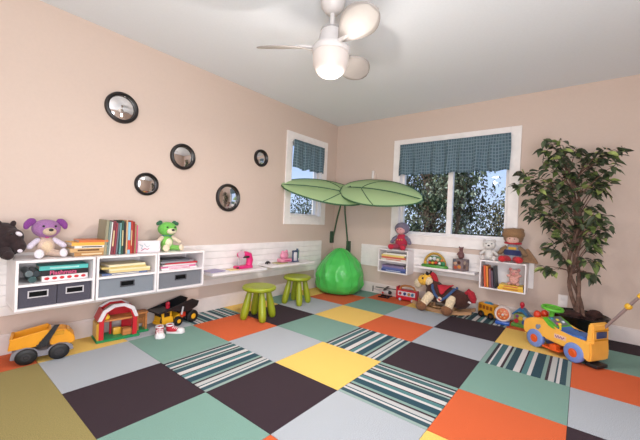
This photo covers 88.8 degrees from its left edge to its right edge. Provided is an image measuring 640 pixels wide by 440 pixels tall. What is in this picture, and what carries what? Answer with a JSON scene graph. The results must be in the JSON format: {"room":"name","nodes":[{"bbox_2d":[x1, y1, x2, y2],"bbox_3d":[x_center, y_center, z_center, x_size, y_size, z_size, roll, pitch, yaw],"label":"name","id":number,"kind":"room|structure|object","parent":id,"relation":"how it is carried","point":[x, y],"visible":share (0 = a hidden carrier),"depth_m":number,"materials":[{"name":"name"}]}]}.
{"room":"children's room","nodes":[
{"label":"children's room","id":0,"kind":"room"},
{"bbox_2d":[0,0,337,334],"bbox_3d":[-1.530,-0.279,2.684,0.140,2.285,5.678,3,0,39],"label":"wall","id":1,"kind":"structure","parent":0,"point":[62,155],"depth_m":2.57,"materials":[{"name":"beige paint"}]},
{"bbox_2d":[104,92,138,123],"bbox_3d":[-1.525,-0.866,2.519,0.030,0.236,0.236,3,0,39],"label":"round wall mirror","id":2,"kind":"object","parent":1,"relation":"attached to","point":[121,107],"visible":1,"depth_m":2.51,"materials":[{"name":"plastic"}]},
{"bbox_2d":[109,95,134,119],"bbox_3d":[-1.529,-0.866,2.523,0.014,0.186,0.186,3,0,39],"label":"mirror glass","id":3,"kind":"object","parent":2,"relation":"attached to","point":[121,107],"depth_m":2.52,"materials":[{"name":"white"}]},
{"bbox_2d":[134,173,158,195],"bbox_3d":[-1.421,-0.295,2.683,0.030,0.188,0.188,3,0,39],"label":"round wall mirror","id":4,"kind":"object","parent":1,"relation":"attached to","point":[146,184],"visible":1,"depth_m":2.68,"materials":[{"name":"mirror"}]},
{"bbox_2d":[138,175,155,192],"bbox_3d":[-1.425,-0.295,2.687,0.014,0.146,0.146,3,0,39],"label":"mirror glass","id":5,"kind":"object","parent":4,"relation":"attached to","point":[146,183],"depth_m":2.69,"materials":[{"name":"white"}]},
{"bbox_2d":[0,278,316,355],"bbox_3d":[-1.561,0.799,2.588,0.014,0.130,5.538,3,0,39],"label":"baseboard","id":6,"kind":"structure","parent":1,"relation":"attached to","point":[81,328],"depth_m":3.10,"materials":[{"name":"paint"}]},
{"bbox_2d":[0,240,321,316],"bbox_3d":[-1.117,0.437,3.116,0.018,0.395,3.600,3,0,39],"label":"wall panel","id":7,"kind":"object","parent":1,"relation":"attached to","point":[218,256],"visible":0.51,"depth_m":3.43,"materials":[{"name":"white paint"}]},
{"bbox_2d":[5,255,95,312],"bbox_3d":[-1.731,0.383,2.110,0.280,0.295,0.395,3,0,39],"label":"cube shelf","id":8,"kind":"object","parent":7,"relation":"attached to","point":[15,279],"visible":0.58,"depth_m":2.01,"materials":[{"name":"wood"}]},
{"bbox_2d":[0,221,25,259],"bbox_3d":[-1.883,0.116,1.918,0.220,0.224,0.230,3,0,39],"label":"teddy bear","id":9,"kind":"object","parent":8,"relation":"on","point":[12,242],"visible":1,"depth_m":1.92},
{"bbox_2d":[23,274,36,282],"bbox_3d":[-1.799,0.354,2.024,0.210,0.038,0.038,3,0,41],"label":"play mat","id":10,"kind":"object","parent":8,"relation":"on","point":[32,279],"visible":0.66,"depth_m":1.96,"materials":[{"name":"plastic"}]},
{"bbox_2d":[20,266,32,276],"bbox_3d":[-1.810,0.318,2.015,0.200,0.038,0.038,3,0,42],"label":"play mat","id":11,"kind":"object","parent":10,"relation":"on","point":[26,271],"visible":1,"depth_m":1.96,"materials":[{"name":"plastic"}]},
{"bbox_2d":[17,284,56,308],"bbox_3d":[-1.790,0.453,2.040,0.254,0.122,0.178,3,0,39],"label":"storage bin","id":12,"kind":"object","parent":8,"relation":"in","point":[34,296],"visible":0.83,"depth_m":1.96,"materials":[{"name":"fabric"}]},
{"bbox_2d":[23,218,67,258],"bbox_3d":[-1.733,0.113,2.078,0.169,0.244,0.230,3,0,32],"label":"teddy bear","id":13,"kind":"object","parent":8,"relation":"on","point":[45,229],"visible":1,"depth_m":2.06},
{"bbox_2d":[36,272,87,281],"bbox_3d":[-1.691,0.362,2.140,0.163,0.032,0.240,3,0,38],"label":"box","id":14,"kind":"object","parent":8,"relation":"on","point":[75,275],"visible":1,"depth_m":2.08,"materials":[{"name":"cardboard"}]},
{"bbox_2d":[35,268,87,275],"bbox_3d":[-1.693,0.329,2.140,0.162,0.032,0.250,3,0,38],"label":"box","id":15,"kind":"object","parent":14,"relation":"on","point":[75,270],"visible":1,"depth_m":2.08,"materials":[{"name":"cardboard"}]},
{"bbox_2d":[35,261,87,270],"bbox_3d":[-1.688,0.299,2.140,0.151,0.026,0.250,3,0,42],"label":"book","id":16,"kind":"object","parent":15,"relation":"on","point":[74,264],"visible":1,"depth_m":2.10,"materials":[{"name":"cardboard"}]},
{"bbox_2d":[56,281,90,302],"bbox_3d":[-1.677,0.457,2.182,0.254,0.122,0.178,3,0,39],"label":"storage bin","id":17,"kind":"object","parent":8,"relation":"in","point":[73,291],"visible":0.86,"depth_m":2.11,"materials":[{"name":"fabric"}]},
{"bbox_2d":[67,251,106,256],"bbox_3d":[-1.609,0.226,2.263,0.161,0.026,0.200,3,0,38],"label":"book","id":18,"kind":"object","parent":8,"relation":"on","point":[75,254],"visible":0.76,"depth_m":2.19,"materials":[{"name":"paper"}]},
{"bbox_2d":[65,247,103,252],"bbox_3d":[-1.618,0.199,2.249,0.161,0.026,0.205,3,0,40],"label":"book","id":19,"kind":"object","parent":18,"relation":"on","point":[70,250],"visible":0.77,"depth_m":2.18,"materials":[{"name":"paper"}]},
{"bbox_2d":[67,245,103,248],"bbox_3d":[-1.607,0.178,2.262,0.161,0.016,0.200,3,0,37],"label":"book","id":20,"kind":"object","parent":19,"relation":"on","point":[90,246],"visible":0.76,"depth_m":2.20,"materials":[{"name":"paper"}]},
{"bbox_2d":[65,241,104,245],"bbox_3d":[-1.618,0.158,2.248,0.160,0.021,0.190,3,0,39],"label":"book","id":21,"kind":"object","parent":20,"relation":"on","point":[71,243],"visible":0.8,"depth_m":2.19,"materials":[{"name":"paper"}]},
{"bbox_2d":[74,238,107,242],"bbox_3d":[-1.593,0.141,2.270,0.150,0.014,0.170,3,0,40],"label":"book","id":22,"kind":"object","parent":21,"relation":"on","point":[87,239],"visible":0.93,"depth_m":2.23,"materials":[{"name":"paper"}]},
{"bbox_2d":[94,252,157,300],"bbox_3d":[-1.478,0.392,2.425,0.280,0.295,0.397,3,0,39],"label":"cube shelf","id":23,"kind":"object","parent":7,"relation":"attached to","point":[150,258],"visible":0.36,"depth_m":2.40,"materials":[{"name":"wood"}]},
{"bbox_2d":[97,219,109,254],"bbox_3d":[-1.549,0.119,2.326,0.157,0.246,0.030,3,0,39],"label":"picture book","id":24,"kind":"object","parent":23,"relation":"on","point":[103,227],"visible":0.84,"depth_m":2.29,"materials":[{"name":"paper"}]},
{"bbox_2d":[106,221,111,254],"bbox_3d":[-1.542,0.124,2.341,0.164,0.235,0.025,3,0,39],"label":"picture book","id":25,"kind":"object","parent":23,"relation":"on","point":[110,222],"visible":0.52,"depth_m":2.29,"materials":[{"name":"paper"}]},
{"bbox_2d":[110,220,116,254],"bbox_3d":[-1.522,0.122,2.360,0.159,0.241,0.031,3,0,39],"label":"picture book","id":26,"kind":"object","parent":23,"relation":"on","point":[114,222],"visible":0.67,"depth_m":2.31,"materials":[{"name":"paper"}]},
{"bbox_2d":[113,220,124,253],"bbox_3d":[-1.487,0.122,2.407,0.163,0.242,0.016,3,0,39],"label":"picture book","id":27,"kind":"object","parent":23,"relation":"on","point":[118,221],"visible":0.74,"depth_m":2.36,"materials":[{"name":"paper"}]},
{"bbox_2d":[116,222,121,253],"bbox_3d":[-1.495,0.131,2.397,0.161,0.225,0.006,3,0,39],"label":"picture book","id":28,"kind":"object","parent":23,"relation":"on","point":[119,239],"visible":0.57,"depth_m":2.35,"materials":[{"name":"paper"}]},
{"bbox_2d":[99,270,146,275],"bbox_3d":[-1.475,0.379,2.412,0.191,0.014,0.300,3,0,38],"label":"book","id":29,"kind":"object","parent":23,"relation":"on","point":[101,272],"visible":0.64,"depth_m":2.33,"materials":[{"name":"paper"}]},
{"bbox_2d":[103,268,149,272],"bbox_3d":[-1.451,0.364,2.441,0.190,0.016,0.270,3,0,40],"label":"book","id":30,"kind":"object","parent":29,"relation":"on","point":[139,269],"visible":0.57,"depth_m":2.36,"materials":[{"name":"paper"}]},
{"bbox_2d":[107,265,149,270],"bbox_3d":[-1.454,0.349,2.436,0.190,0.012,0.280,3,0,37],"label":"book","id":31,"kind":"object","parent":30,"relation":"on","point":[146,266],"visible":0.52,"depth_m":2.36,"materials":[{"name":"paper"}]},
{"bbox_2d":[99,264,145,269],"bbox_3d":[-1.472,0.335,2.405,0.180,0.014,0.290,3,0,40],"label":"book","id":32,"kind":"object","parent":31,"relation":"on","point":[101,267],"visible":0.57,"depth_m":2.33,"materials":[{"name":"paper"}]},
{"bbox_2d":[99,260,144,266],"bbox_3d":[-1.463,0.321,2.415,0.180,0.014,0.250,3,0,35],"label":"book","id":33,"kind":"object","parent":32,"relation":"on","point":[125,262],"visible":0.89,"depth_m":2.38,"materials":[{"name":"paper"}]},
{"bbox_2d":[98,274,152,297],"bbox_3d":[-1.481,0.464,2.425,0.254,0.122,0.362,3,0,39],"label":"storage bin","id":34,"kind":"object","parent":23,"relation":"in","point":[131,284],"visible":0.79,"depth_m":2.34,"materials":[{"name":"fabric"}]},
{"bbox_2d":[123,220,127,253],"bbox_3d":[-1.465,0.122,2.425,0.150,0.245,0.010,3,0,39],"label":"picture book","id":35,"kind":"object","parent":23,"relation":"on","point":[126,221],"visible":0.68,"depth_m":2.38,"materials":[{"name":"paper"}]},
{"bbox_2d":[127,222,130,253],"bbox_3d":[-1.455,0.129,2.438,0.152,0.232,0.017,3,0,39],"label":"picture book","id":36,"kind":"object","parent":23,"relation":"on","point":[129,223],"visible":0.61,"depth_m":2.39,"materials":[{"name":"paper"}]},
{"bbox_2d":[128,220,132,253],"bbox_3d":[-1.448,0.123,2.453,0.160,0.243,0.012,3,0,39],"label":"picture book","id":37,"kind":"object","parent":23,"relation":"on","point":[131,234],"visible":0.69,"depth_m":2.40,"materials":[{"name":"paper"}]},
{"bbox_2d":[137,240,159,252],"bbox_3d":[-1.336,0.205,2.548,0.028,0.088,0.165,3,0,42],"label":"box","id":38,"kind":"object","parent":23,"relation":"on","point":[152,245],"visible":0.88,"depth_m":2.54,"materials":[{"name":"white"}]},
{"bbox_2d":[153,248,204,291],"bbox_3d":[-1.228,0.402,2.737,0.280,0.295,0.394,3,0,39],"label":"cube shelf","id":39,"kind":"object","parent":7,"relation":"attached to","point":[197,255],"visible":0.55,"depth_m":2.74,"materials":[{"name":"wood"}]},
{"bbox_2d":[156,221,183,251],"bbox_3d":[-1.249,0.129,2.702,0.181,0.246,0.223,3,0,33],"label":"teddy bear","id":40,"kind":"object","parent":39,"relation":"on","point":[167,229],"visible":1,"depth_m":2.68},
{"bbox_2d":[159,265,196,270],"bbox_3d":[-1.220,0.388,2.729,0.191,0.013,0.300,3,0,38],"label":"book","id":41,"kind":"object","parent":39,"relation":"on","point":[195,265],"visible":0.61,"depth_m":2.65,"materials":[{"name":"paper"}]},
{"bbox_2d":[159,264,194,268],"bbox_3d":[-1.223,0.374,2.724,0.191,0.014,0.290,3,0,40],"label":"book","id":42,"kind":"object","parent":41,"relation":"on","point":[160,267],"visible":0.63,"depth_m":2.65,"materials":[{"name":"paper"}]},
{"bbox_2d":[159,263,195,266],"bbox_3d":[-1.216,0.361,2.726,0.180,0.012,0.290,3,0,37],"label":"book","id":43,"kind":"object","parent":42,"relation":"on","point":[161,265],"visible":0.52,"depth_m":2.63,"materials":[{"name":"paper"}]},
{"bbox_2d":[164,260,196,264],"bbox_3d":[-1.202,0.349,2.742,0.180,0.012,0.270,3,0,40],"label":"book","id":44,"kind":"object","parent":43,"relation":"on","point":[194,261],"visible":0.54,"depth_m":2.68,"materials":[{"name":"paper"}]},
{"bbox_2d":[160,259,193,263],"bbox_3d":[-1.227,0.335,2.711,0.180,0.013,0.280,3,0,38],"label":"book","id":45,"kind":"object","parent":44,"relation":"on","point":[161,262],"visible":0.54,"depth_m":2.64,"materials":[{"name":"paper"}]},
{"bbox_2d":[160,256,189,261],"bbox_3d":[-1.220,0.322,2.702,0.160,0.012,0.220,3,0,42],"label":"book","id":46,"kind":"object","parent":45,"relation":"on","point":[163,259],"visible":0.84,"depth_m":2.68,"materials":[{"name":"paper"}]},
{"bbox_2d":[158,269,200,288],"bbox_3d":[-1.231,0.473,2.737,0.254,0.122,0.360,3,0,39],"label":"storage bin","id":47,"kind":"object","parent":39,"relation":"in","point":[189,277],"visible":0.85,"depth_m":2.66,"materials":[{"name":"fabric"}]},
{"bbox_2d":[204,265,266,276],"bbox_3d":[-0.849,0.502,3.253,0.232,0.022,0.652,3,0,39],"label":"floating shelf","id":48,"kind":"object","parent":7,"relation":"attached to","point":[255,268],"visible":0.58,"depth_m":3.18,"materials":[{"name":"wood"}]},
{"bbox_2d":[233,251,252,268],"bbox_3d":[-0.776,0.399,3.328,0.095,0.186,0.226,3,0,39],"label":"sewing machine","id":49,"kind":"object","parent":48,"relation":"on","point":[241,254],"visible":1,"depth_m":3.31,"materials":[{"name":"plastic"}]},
{"bbox_2d":[258,259,313,267],"bbox_3d":[-0.381,0.509,3.837,0.232,0.022,0.700,3,0,39],"label":"floating shelf","id":50,"kind":"object","parent":7,"relation":"attached to","point":[269,265],"visible":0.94,"depth_m":3.69,"materials":[{"name":"wood"}]},
{"bbox_2d":[291,249,298,261],"bbox_3d":[-0.295,0.422,3.925,0.060,0.155,0.120,3,0,39],"label":"stand","id":51,"kind":"object","parent":50,"relation":"on","point":[295,253],"visible":0.96,"depth_m":3.90,"materials":[{"name":"plastic"}]},
{"bbox_3d":[-0.458,0.490,3.733,0.110,0.008,0.160,3,0,33],"label":"magazine","id":52,"kind":"object","parent":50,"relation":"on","visible":0},
{"bbox_2d":[277,250,291,262],"bbox_3d":[-0.408,0.418,3.798,0.101,0.137,0.160,3,0,39],"label":"cash register","id":53,"kind":"object","parent":52,"relation":"on","point":[283,258],"visible":1,"depth_m":3.76,"materials":[{"name":"plastic"}]},
{"bbox_2d":[170,144,195,169],"bbox_3d":[-1.220,-0.565,2.917,0.030,0.230,0.230,3,0,39],"label":"round wall mirror","id":54,"kind":"object","parent":1,"relation":"attached to","point":[182,156],"visible":1,"depth_m":2.91,"materials":[{"name":"plastic"}]},
{"bbox_2d":[174,147,191,166],"bbox_3d":[-1.224,-0.565,2.921,0.014,0.180,0.180,3,0,39],"label":"mirror glass","id":55,"kind":"object","parent":54,"relation":"attached to","point":[182,155],"depth_m":2.92,"materials":[{"name":"white"}]},
{"bbox_2d":[216,184,239,211],"bbox_3d":[-0.925,-0.226,3.305,0.030,0.280,0.280,3,0,39],"label":"round wall mirror","id":56,"kind":"object","parent":1,"relation":"attached to","point":[227,195],"visible":1,"depth_m":3.30,"materials":[{"name":"mirror"}]},
{"bbox_2d":[219,186,236,208],"bbox_3d":[-0.929,-0.226,3.309,0.014,0.230,0.230,3,0,39],"label":"mirror glass","id":57,"kind":"object","parent":56,"relation":"attached to","point":[227,194],"depth_m":3.30,"materials":[{"name":"white"}]},
{"bbox_2d":[254,149,267,166],"bbox_3d":[-0.648,-0.686,3.622,0.030,0.190,0.190,3,0,39],"label":"round wall mirror","id":58,"kind":"object","parent":1,"relation":"attached to","point":[260,156],"visible":1,"depth_m":3.61,"materials":[{"name":"mirror"}]},
{"bbox_2d":[257,152,265,163],"bbox_3d":[-0.653,-0.686,3.625,0.014,0.140,0.140,3,0,39],"label":"mirror glass","id":59,"kind":"object","parent":58,"relation":"attached to","point":[261,156],"depth_m":3.62,"materials":[{"name":"white"}]},
{"bbox_2d":[283,130,327,224],"bbox_3d":[-0.217,-0.511,4.281,0.170,1.135,0.800,3,0,39],"label":"window","id":60,"kind":"structure","parent":1,"relation":"in","point":[317,217],"depth_m":4.16,"materials":[{"name":"white paint"}]},
{"bbox_2d":[292,139,324,173],"bbox_3d":[-0.130,-0.798,4.201,0.060,0.362,0.634,3,0,39],"label":"valance curtain","id":61,"kind":"object","parent":60,"relation":"attached to","point":[307,156],"visible":1,"depth_m":4.17,"materials":[{"name":"blue fabric"}]},
{"bbox_2d":[281,178,359,242],"bbox_3d":[0.121,-0.100,4.088,0.792,0.854,1.095,3,0,39],"label":"leaf canopy","id":62,"kind":"object","parent":1,"relation":"attached to","point":[324,191],"visible":0.77,"depth_m":3.88,"materials":[{"name":"green fabric"}]},
{"bbox_2d":[0,287,639,439],"bbox_3d":[0.003,1.000,1.328,4.323,0.120,5.818,3,0,39],"label":"floor","id":63,"kind":"structure","parent":0,"point":[361,365],"depth_m":1.87,"materials":[{"name":"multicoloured carpet"}]},
{"bbox_2d":[8,323,74,364],"bbox_3d":[-1.732,0.752,2.044,0.315,0.215,0.182,2,0,-40],"label":"dump truck","id":64,"kind":"object","parent":63,"relation":"on","point":[26,345],"visible":1,"depth_m":2.00,"materials":[{"name":"plastic"}]},
{"bbox_2d":[91,298,148,343],"bbox_3d":[-1.485,0.737,2.458,0.361,0.262,0.175,2,0,-44],"label":"barn","id":65,"kind":"object","parent":63,"relation":"on","point":[130,318],"visible":1,"depth_m":2.43,"materials":[{"name":"plastic"}]},
{"bbox_2d":[154,324,164,338],"bbox_3d":[-1.213,0.847,2.473,0.075,0.066,0.145,2,0,-28],"label":"sneaker","id":66,"kind":"object","parent":63,"relation":"on","point":[159,334],"visible":1,"depth_m":2.46,"materials":[{"name":"fabric"}]},
{"bbox_2d":[147,295,198,325],"bbox_3d":[-1.238,0.774,2.767,0.187,0.205,0.369,3,0,33],"label":"dump truck","id":67,"kind":"object","parent":63,"relation":"on","point":[164,313],"visible":0.98,"depth_m":2.73,"materials":[{"name":"plastic"}]},
{"bbox_2d":[166,323,184,333],"bbox_3d":[-1.134,0.849,2.564,0.145,0.066,0.075,2,0,-7],"label":"sneaker","id":68,"kind":"object","parent":63,"relation":"on","point":[171,329],"visible":1,"depth_m":2.54,"materials":[{"name":"fabric"}]},
{"bbox_2d":[240,283,275,322],"bbox_3d":[-0.564,0.756,3.010,0.310,0.306,0.310,3,0,19],"label":"stool","id":69,"kind":"object","parent":63,"relation":"on","point":[258,304],"visible":1,"depth_m":2.94,"materials":[{"name":"plastic"}]},
{"bbox_2d":[282,274,310,305],"bbox_3d":[-0.256,0.766,3.602,0.304,0.306,0.304,3,0,27],"label":"stool","id":70,"kind":"object","parent":63,"relation":"on","point":[296,291],"visible":1,"depth_m":3.55,"materials":[{"name":"plastic"}]},
{"bbox_2d":[315,248,363,294],"bbox_3d":[0.257,0.651,4.251,0.634,0.566,0.630,3,0,39],"label":"bean bag","id":71,"kind":"object","parent":63,"relation":"on","point":[340,272],"visible":1,"depth_m":4.03,"materials":[{"name":"fabric"}]},
{"bbox_2d":[372,286,395,298],"bbox_3d":[0.806,0.896,4.064,0.210,0.125,0.245,2,0,-24],"label":"helicopter","id":72,"kind":"object","parent":63,"relation":"on","point":[385,292],"visible":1,"depth_m":4.03,"materials":[{"name":"plastic"}]},
{"bbox_2d":[396,285,418,302],"bbox_3d":[1.049,0.875,3.918,0.251,0.190,0.098,3,0,34],"label":"bus","id":73,"kind":"object","parent":63,"relation":"on","point":[404,294],"visible":0.84,"depth_m":3.89,"materials":[{"name":"plastic"}]},
{"bbox_2d":[412,271,476,315],"bbox_3d":[1.333,0.779,3.513,0.660,0.413,0.382,3,0,39],"label":"rocking horse","id":74,"kind":"object","parent":63,"relation":"on","point":[456,301],"visible":1,"depth_m":3.44},
{"bbox_2d":[478,301,498,319],"bbox_3d":[1.740,0.924,3.356,0.118,0.160,0.200,2,0,-25],"label":"bus","id":75,"kind":"object","parent":63,"relation":"on","point":[486,308],"visible":0.79,"depth_m":3.33,"materials":[{"name":"plastic"}]},
{"bbox_2d":[494,306,511,325],"bbox_3d":[1.768,0.919,3.158,0.148,0.175,0.090,3,0,33],"label":"spinner","id":76,"kind":"object","parent":63,"relation":"on","point":[503,314],"visible":1,"depth_m":3.14,"materials":[{"name":"plastic"}]},
{"bbox_2d":[511,302,532,328],"bbox_3d":[1.925,0.897,3.099,0.169,0.233,0.110,3,0,44],"label":"house","id":77,"kind":"object","parent":63,"relation":"on","point":[521,313],"visible":0.8,"depth_m":3.09,"materials":[{"name":"plastic"}]},
{"bbox_2d":[508,138,633,332],"bbox_3d":[2.103,0.165,2.820,0.817,1.715,0.586,3,0,39],"label":"fig tree","id":78,"kind":"object","parent":63,"relation":"on","point":[576,316],"visible":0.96,"depth_m":2.77,"materials":[{"name":"green plant"}]},
{"bbox_2d":[524,293,639,368],"bbox_3d":[1.901,0.686,2.349,0.223,0.661,0.804,2,0,-19],"label":"car","id":79,"kind":"object","parent":63,"relation":"on","point":[577,345],"visible":1,"depth_m":2.36,"materials":[{"name":"plastic"}]},
{"bbox_2d":[596,332,606,338],"bbox_3d":[1.936,0.792,2.245,0.099,0.045,0.010,2,0,-19],"label":"print","id":80,"kind":"object","parent":79,"relation":"on","point":[599,335],"depth_m":2.24,"materials":[{"name":"plastic"}]},
{"bbox_2d":[40,0,639,125],"bbox_3d":[0.110,-1.417,1.314,4.323,0.150,5.818,3,0,39],"label":"ceiling","id":81,"kind":"structure","parent":0,"point":[422,55],"depth_m":2.48,"materials":[{"name":"white paint"}]},
{"bbox_2d":[257,0,379,79],"bbox_3d":[0.135,-1.097,1.992,0.783,0.496,0.724,3,0,39],"label":"ceiling fan","id":82,"kind":"object","parent":81,"relation":"hanging from","point":[332,59],"visible":1,"depth_m":1.86,"materials":[{"name":"plastic"}]},
{"bbox_2d":[333,74,639,329],"bbox_3d":[1.886,-0.134,3.492,4.183,2.285,0.140,3,0,39],"label":"wall","id":83,"kind":"structure","parent":0,"point":[606,113],"depth_m":3.17,"materials":[{"name":"beige paint"}]},
{"bbox_2d":[339,179,422,251],"bbox_3d":[0.593,-0.020,3.937,0.617,0.998,1.225,2,0,-42],"label":"leaf canopy","id":84,"kind":"object","parent":83,"relation":"attached to","point":[372,192],"visible":0.98,"depth_m":3.77,"materials":[{"name":"green fabric"}]},
{"bbox_2d":[361,244,534,288],"bbox_3d":[1.329,0.498,3.818,1.970,0.280,0.018,3,0,39],"label":"wall panel","id":85,"kind":"object","parent":83,"relation":"attached to","point":[369,253],"visible":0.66,"depth_m":3.77,"materials":[{"name":"white paint"}]},
{"bbox_2d":[378,247,413,274],"bbox_3d":[0.928,0.500,4.006,0.385,0.285,0.190,3,0,39],"label":"cube shelf","id":86,"kind":"object","parent":85,"relation":"attached to","point":[409,263],"visible":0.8,"depth_m":3.95,"materials":[{"name":"wood"}]},
{"bbox_2d":[381,268,405,273],"bbox_3d":[0.925,0.616,3.992,0.320,0.026,0.141,3,0,39],"label":"book","id":87,"kind":"object","parent":86,"relation":"in","point":[383,269],"visible":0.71,"depth_m":3.93,"materials":[{"name":"paper"}]},
{"bbox_2d":[382,266,405,271],"bbox_3d":[0.932,0.591,3.988,0.310,0.024,0.140,3,0,37],"label":"book","id":88,"kind":"object","parent":87,"relation":"on","point":[382,266],"visible":0.64,"depth_m":3.93,"materials":[{"name":"paper"}]},
{"bbox_2d":[382,263,405,268],"bbox_3d":[0.921,0.565,3.997,0.280,0.024,0.140,3,0,40],"label":"book","id":89,"kind":"object","parent":88,"relation":"on","point":[387,264],"visible":0.89,"depth_m":3.96,"materials":[{"name":"paper"}]},
{"bbox_2d":[388,222,410,250],"bbox_3d":[0.964,0.192,3.928,0.274,0.329,0.222,3,0,39],"label":"doll","id":90,"kind":"object","parent":86,"relation":"on","point":[401,241],"visible":1,"depth_m":3.91,"materials":[{"name":"fabric"}]},
{"bbox_2d":[395,222,409,233],"bbox_3d":[0.996,0.104,3.962,0.186,0.152,0.133,3,0,39],"label":"hood","id":91,"kind":"object","parent":90,"relation":"attached to","point":[400,228],"depth_m":3.91,"materials":[{"name":"fabric"}]},
{"bbox_2d":[414,264,477,274],"bbox_3d":[1.394,0.551,3.644,0.652,0.022,0.170,3,0,39],"label":"floating shelf","id":92,"kind":"object","parent":85,"relation":"attached to","point":[418,265],"visible":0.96,"depth_m":3.55,"materials":[{"name":"wood"}]},
{"bbox_2d":[421,252,447,268],"bbox_3d":[1.302,0.451,3.701,0.310,0.169,0.124,3,0,39],"label":"toy","id":93,"kind":"object","parent":92,"relation":"on","point":[438,261],"visible":1,"depth_m":3.67,"materials":[{"name":"plastic"}]},
{"bbox_2d":[452,258,468,271],"bbox_3d":[1.519,0.483,3.524,0.124,0.125,0.124,2,0,-31],"label":"block","id":94,"kind":"object","parent":92,"relation":"on","point":[459,264],"visible":1,"depth_m":3.48,"materials":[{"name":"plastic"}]},
{"bbox_2d":[479,259,528,294],"bbox_3d":[1.840,0.556,3.274,0.405,0.285,0.190,3,0,39],"label":"cube shelf","id":95,"kind":"object","parent":85,"relation":"attached to","point":[503,267],"visible":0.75,"depth_m":3.30,"materials":[{"name":"wood"}]},
{"bbox_2d":[479,239,497,260],"bbox_3d":[1.725,0.303,3.336,0.176,0.209,0.144,3,0,33],"label":"bear","id":96,"kind":"object","parent":95,"relation":"on","point":[488,245],"visible":1,"depth_m":3.32},
{"bbox_2d":[493,265,498,287],"bbox_3d":[1.784,0.574,3.312,0.031,0.215,0.150,3,0,39],"label":"picture book","id":97,"kind":"object","parent":95,"relation":"on","point":[495,268],"visible":0.95,"depth_m":3.28,"materials":[{"name":"paper"}]},
{"bbox_2d":[498,286,523,292],"bbox_3d":[1.885,0.673,3.218,0.215,0.028,0.151,3,0,39],"label":"book","id":98,"kind":"object","parent":95,"relation":"in","point":[499,287],"visible":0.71,"depth_m":3.15,"materials":[{"name":"paper"}]},
{"bbox_2d":[499,282,523,289],"bbox_3d":[1.889,0.648,3.216,0.200,0.022,0.151,3,0,38],"label":"book","id":99,"kind":"object","parent":98,"relation":"on","point":[502,284],"visible":0.9,"depth_m":3.17,"materials":[{"name":"paper"}]},
{"bbox_2d":[506,268,521,285],"bbox_3d":[1.903,0.555,3.200,0.132,0.161,0.104,3,0,39],"label":"pig","id":100,"kind":"object","parent":99,"relation":"on","point":[514,275],"visible":1,"depth_m":3.18},
{"bbox_2d":[497,228,527,263],"bbox_3d":[1.883,0.245,3.198,0.259,0.336,0.219,3,0,39],"label":"doll","id":101,"kind":"object","parent":95,"relation":"on","point":[514,237],"visible":1,"depth_m":3.17,"materials":[{"name":"fabric"}]},
{"bbox_2d":[522,249,537,263],"bbox_3d":[2.062,0.354,3.204,0.137,0.137,0.038,3,0,39],"label":"cushion","id":102,"kind":"object","parent":95,"relation":"on","point":[530,258],"visible":0.68,"depth_m":3.19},
{"bbox_2d":[390,125,521,251],"bbox_3d":[1.508,-0.335,3.782,1.394,1.290,0.170,3,0,39],"label":"window","id":103,"kind":"structure","parent":83,"relation":"in","point":[475,242],"depth_m":3.65,"materials":[{"name":"white paint"}]},
{"bbox_2d":[399,132,512,175],"bbox_3d":[1.461,-0.715,3.692,1.244,0.393,0.061,3,0,39],"label":"valance curtain","id":104,"kind":"object","parent":103,"relation":"hanging from","point":[492,152],"visible":1,"depth_m":3.63,"materials":[{"name":"blue fabric"}]},
{"bbox_2d":[361,280,639,345],"bbox_3d":[1.741,0.939,3.478,4.029,0.130,0.014,3,0,39],"label":"baseboard","id":105,"kind":"structure","parent":83,"relation":"attached to","point":[615,333],"depth_m":2.84,"materials":[{"name":"paint"}]},
{"bbox_2d":[558,294,567,307],"bbox_3d":[2.274,0.759,3.060,0.072,0.116,0.007,3,0,39],"label":"wall outlet","id":106,"kind":"object","parent":83,"relation":"attached to","point":[562,299],"visible":0.91,"depth_m":3.06,"materials":[{"name":"white paint"}]},
{"label":"outside","id":107,"kind":"structure","parent":0,"visible":0},
{"bbox_3d":[8.747,1.863,13.435,90.000,0.020,90.000,3,0,39],"label":"ground","id":108,"kind":"structure","parent":107,"visible":0},
{"bbox_2d":[290,193,311,213],"bbox_3d":[-0.794,0.189,15.271,3.453,4.235,3.808,3,0,16],"label":"tree","id":109,"kind":"object","parent":108,"relation":"on","point":[291,193],"visible":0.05,"depth_m":14.72,"materials":[{"name":"green plant"}]},
{"bbox_2d":[290,197,311,213],"bbox_3d":[-0.389,0.492,9.434,1.881,3.380,2.130,3,0,39],"label":"tree","id":110,"kind":"object","parent":108,"relation":"on","point":[301,205],"visible":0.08,"depth_m":9.24,"materials":[{"name":"green plant"}]},
{"bbox_2d":[404,173,498,233],"bbox_3d":[5.021,-0.288,14.004,4.557,5.663,4.382,2,0,-6],"label":"tree","id":111,"kind":"object","parent":108,"relation":"on","point":[442,216],"visible":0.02,"depth_m":13.36,"materials":[{"name":"green plant"}]},
{"bbox_2d":[404,170,500,234],"bbox_3d":[3.004,-0.769,8.515,2.861,5.545,3.368,2,0,-18],"label":"tree","id":112,"kind":"object","parent":108,"relation":"on","point":[428,215],"visible":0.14,"depth_m":7.97,"materials":[{"name":"green plant"}]},
{"bbox_2d":[423,170,498,234],"bbox_3d":[2.985,-0.425,6.918,1.608,4.556,1.533,3,0,29],"label":"tree","id":113,"kind":"object","parent":108,"relation":"on","point":[460,184],"visible":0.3,"depth_m":6.79,"materials":[{"name":"green plant"}]},
{"bbox_2d":[468,187,504,236],"bbox_3d":[5.060,0.581,9.336,2.018,3.330,2.213,3,0,7],"label":"tree","id":114,"kind":"object","parent":108,"relation":"on","point":[499,217],"visible":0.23,"depth_m":9.26,"materials":[{"name":"green plant"}]},
{"bbox_2d":[488,182,505,236],"bbox_3d":[5.407,-0.359,8.602,1.687,4.191,1.708,3,0,39],"label":"tree","id":115,"kind":"object","parent":108,"relation":"on","point":[499,182],"visible":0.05,"depth_m":8.83,"materials":[{"name":"green plant"}]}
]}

